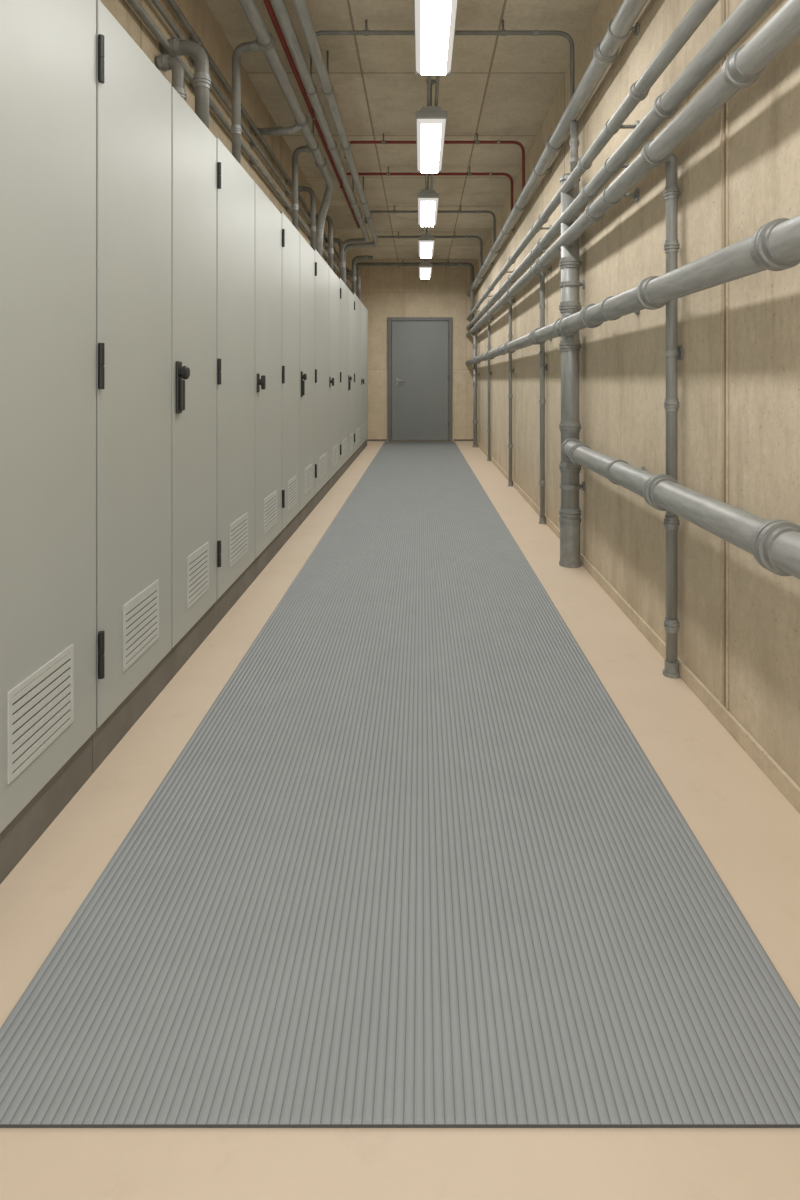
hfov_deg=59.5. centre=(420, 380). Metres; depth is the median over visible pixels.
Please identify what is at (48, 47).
tall cabinet
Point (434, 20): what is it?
ceiling light
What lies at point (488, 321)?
pipe
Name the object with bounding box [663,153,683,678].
pipe
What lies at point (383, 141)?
pipe
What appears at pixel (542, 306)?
pipe
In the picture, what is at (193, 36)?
conduit
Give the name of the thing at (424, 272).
diffuser
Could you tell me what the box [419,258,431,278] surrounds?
ceiling light
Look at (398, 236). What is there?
pipe
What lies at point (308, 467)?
vent
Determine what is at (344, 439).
vent
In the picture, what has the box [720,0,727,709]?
trim
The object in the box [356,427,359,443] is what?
vent
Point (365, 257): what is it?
pipe
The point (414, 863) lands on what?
floor mat
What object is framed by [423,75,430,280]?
conduit
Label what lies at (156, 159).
tall cabinet
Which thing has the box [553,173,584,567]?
pipe
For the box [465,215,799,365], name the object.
pipe
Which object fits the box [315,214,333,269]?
pipe
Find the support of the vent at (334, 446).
attached to the tall cabinet at (327, 283)
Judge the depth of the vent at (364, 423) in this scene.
10.79 m
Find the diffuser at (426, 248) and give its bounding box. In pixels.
[419,241,433,257]
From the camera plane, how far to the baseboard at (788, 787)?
2.26 m
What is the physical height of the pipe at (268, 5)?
0.186 m
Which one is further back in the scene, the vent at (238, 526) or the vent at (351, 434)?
the vent at (351, 434)
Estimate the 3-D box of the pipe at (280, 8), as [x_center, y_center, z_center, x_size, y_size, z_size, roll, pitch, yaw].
[-0.826,-1.550,4.215,0.408,0.860,9.230,0,0,0]
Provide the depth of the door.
12.21 m
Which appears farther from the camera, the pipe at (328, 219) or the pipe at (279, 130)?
the pipe at (328, 219)
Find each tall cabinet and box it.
[0,0,95,883]
[92,0,216,773]
[214,137,281,627]
[280,212,314,548]
[313,249,339,509]
[339,278,353,478]
[352,292,367,461]
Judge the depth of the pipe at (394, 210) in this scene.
7.89 m
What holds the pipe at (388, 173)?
hanging from the ceiling
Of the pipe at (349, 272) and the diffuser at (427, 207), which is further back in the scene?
the pipe at (349, 272)
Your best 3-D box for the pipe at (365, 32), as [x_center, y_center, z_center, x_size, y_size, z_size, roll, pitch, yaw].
[0.115,-1.750,3.840,1.453,0.460,0.031,0,0,0]
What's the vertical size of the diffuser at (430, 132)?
0.034 m
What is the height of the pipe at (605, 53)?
0.109 m
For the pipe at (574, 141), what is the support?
attached to the wall at (622, 361)
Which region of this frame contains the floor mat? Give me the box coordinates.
[0,441,799,1127]
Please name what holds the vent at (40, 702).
attached to the tall cabinet at (48, 47)
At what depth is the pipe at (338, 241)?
8.18 m
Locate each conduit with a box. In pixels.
[127,0,351,290]
[151,0,351,282]
[167,0,351,276]
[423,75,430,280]
[426,75,439,281]
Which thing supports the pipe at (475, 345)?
attached to the wall at (622, 361)
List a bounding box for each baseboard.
[367,439,472,440]
[477,442,799,812]
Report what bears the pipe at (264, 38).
hanging from the ceiling
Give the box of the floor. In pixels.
[0,441,799,1199]
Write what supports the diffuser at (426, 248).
attached to the ceiling light at (426, 241)
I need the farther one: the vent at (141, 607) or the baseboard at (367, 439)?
the baseboard at (367, 439)
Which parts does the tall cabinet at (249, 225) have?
door, handle, door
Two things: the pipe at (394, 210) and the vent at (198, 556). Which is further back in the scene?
the pipe at (394, 210)
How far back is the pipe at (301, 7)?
4.37 m
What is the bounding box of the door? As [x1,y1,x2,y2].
[388,317,451,440]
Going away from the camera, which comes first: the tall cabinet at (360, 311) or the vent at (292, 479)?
the vent at (292, 479)
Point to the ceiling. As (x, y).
(502, 88)
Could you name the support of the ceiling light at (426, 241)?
hanging from the ceiling
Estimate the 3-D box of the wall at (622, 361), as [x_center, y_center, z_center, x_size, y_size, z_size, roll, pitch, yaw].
[1.030,-0.465,5.975,0.200,3.030,12.950,0,0,0]
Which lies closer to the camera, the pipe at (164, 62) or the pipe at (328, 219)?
the pipe at (164, 62)
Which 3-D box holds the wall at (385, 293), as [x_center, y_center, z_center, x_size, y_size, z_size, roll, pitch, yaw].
[-0.095,-0.465,12.350,2.050,3.030,0.200,0,0,0]
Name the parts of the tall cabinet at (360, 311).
door, door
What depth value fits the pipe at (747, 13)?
2.33 m
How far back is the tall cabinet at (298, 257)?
4.86 m
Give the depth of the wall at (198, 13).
3.95 m
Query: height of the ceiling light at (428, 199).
0.342 m
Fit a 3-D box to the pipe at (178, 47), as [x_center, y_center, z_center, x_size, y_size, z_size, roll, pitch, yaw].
[-1.010,-1.259,3.020,0.218,0.438,0.090,0,0,0]
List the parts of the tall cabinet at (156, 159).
door, handle, door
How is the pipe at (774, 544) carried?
attached to the wall at (622, 361)
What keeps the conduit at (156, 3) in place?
attached to the wall at (198, 13)
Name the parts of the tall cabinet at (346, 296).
door, handle, door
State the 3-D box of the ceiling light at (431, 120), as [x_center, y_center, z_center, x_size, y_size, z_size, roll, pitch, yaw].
[0.066,-1.809,4.985,0.198,0.342,1.154,0,0,0]
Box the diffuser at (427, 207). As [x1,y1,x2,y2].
[418,198,437,226]
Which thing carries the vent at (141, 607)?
attached to the tall cabinet at (156, 159)
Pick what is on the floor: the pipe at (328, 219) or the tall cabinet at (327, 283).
the tall cabinet at (327, 283)
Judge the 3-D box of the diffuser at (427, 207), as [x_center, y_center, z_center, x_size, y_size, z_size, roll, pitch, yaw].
[0.066,-1.655,6.905,0.186,0.034,1.100,0,0,0]
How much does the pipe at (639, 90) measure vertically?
0.070 m
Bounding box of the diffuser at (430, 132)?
[417,119,445,172]
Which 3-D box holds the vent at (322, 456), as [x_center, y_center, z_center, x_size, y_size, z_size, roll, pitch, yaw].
[-0.864,0.748,6.160,0.006,0.191,0.418,0,0,0]
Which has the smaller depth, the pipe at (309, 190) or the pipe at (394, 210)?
the pipe at (309, 190)
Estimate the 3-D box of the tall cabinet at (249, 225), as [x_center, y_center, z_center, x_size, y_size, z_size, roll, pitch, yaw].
[-0.970,0.005,3.662,0.293,2.090,1.387,0,0,0]
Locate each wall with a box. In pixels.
[100,0,351,291]
[358,268,472,440]
[474,0,799,786]
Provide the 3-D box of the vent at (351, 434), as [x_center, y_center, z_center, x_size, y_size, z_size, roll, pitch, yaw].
[-0.864,0.748,8.685,0.006,0.191,0.355,0,0,0]
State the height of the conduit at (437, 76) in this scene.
0.021 m
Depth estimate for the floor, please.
1.33 m
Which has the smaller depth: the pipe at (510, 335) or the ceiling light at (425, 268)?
the pipe at (510, 335)
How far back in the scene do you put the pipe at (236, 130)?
3.58 m
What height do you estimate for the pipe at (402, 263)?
1.130 m
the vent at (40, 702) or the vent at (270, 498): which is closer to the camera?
the vent at (40, 702)
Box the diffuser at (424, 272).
[419,267,431,278]
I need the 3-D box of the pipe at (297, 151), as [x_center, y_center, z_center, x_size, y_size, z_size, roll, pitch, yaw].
[-0.891,-1.419,5.280,0.182,0.718,0.066,0,0,0]
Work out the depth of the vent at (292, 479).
4.69 m
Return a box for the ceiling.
[206,0,599,267]
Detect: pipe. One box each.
[155,54,185,100]
[159,37,210,128]
[231,40,265,164]
[238,0,333,256]
[254,124,301,135]
[263,0,359,228]
[271,0,368,248]
[291,145,310,229]
[292,0,378,283]
[298,185,315,248]
[309,20,574,99]
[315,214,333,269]
[325,238,344,281]
[340,166,512,210]
[345,133,524,189]
[346,270,360,299]
[351,255,372,293]
[356,260,473,327]
[365,205,495,244]
[373,232,482,266]
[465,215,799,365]
[466,0,718,319]
[466,0,776,329]
[466,0,799,336]
[467,0,646,296]
[472,331,479,446]
[487,320,491,460]
[507,300,513,485]
[539,271,547,523]
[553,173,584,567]
[563,441,799,578]
[569,120,578,171]
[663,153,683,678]
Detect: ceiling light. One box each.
[414,0,457,74]
[416,79,446,172]
[417,175,438,226]
[418,227,434,257]
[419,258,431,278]
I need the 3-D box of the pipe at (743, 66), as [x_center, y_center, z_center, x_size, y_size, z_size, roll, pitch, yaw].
[0.851,-0.798,5.923,0.156,0.094,12.645,0,0,0]
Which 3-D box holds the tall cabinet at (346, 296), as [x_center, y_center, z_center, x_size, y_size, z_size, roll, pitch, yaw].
[-0.972,-0.030,8.258,0.288,2.160,1.564,0,0,0]
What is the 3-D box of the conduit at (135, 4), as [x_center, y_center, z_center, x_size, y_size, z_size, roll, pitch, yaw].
[-1.092,-1.430,6.150,0.054,0.052,11.300,0,0,0]
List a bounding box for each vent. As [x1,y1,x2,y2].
[7,644,73,783]
[123,579,158,671]
[187,542,208,608]
[229,512,247,567]
[264,490,276,533]
[288,475,296,510]
[305,464,311,493]
[319,453,325,479]
[332,444,337,466]
[342,437,346,457]
[350,433,352,449]
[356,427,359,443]
[363,422,366,436]
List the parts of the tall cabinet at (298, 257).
door, handle, door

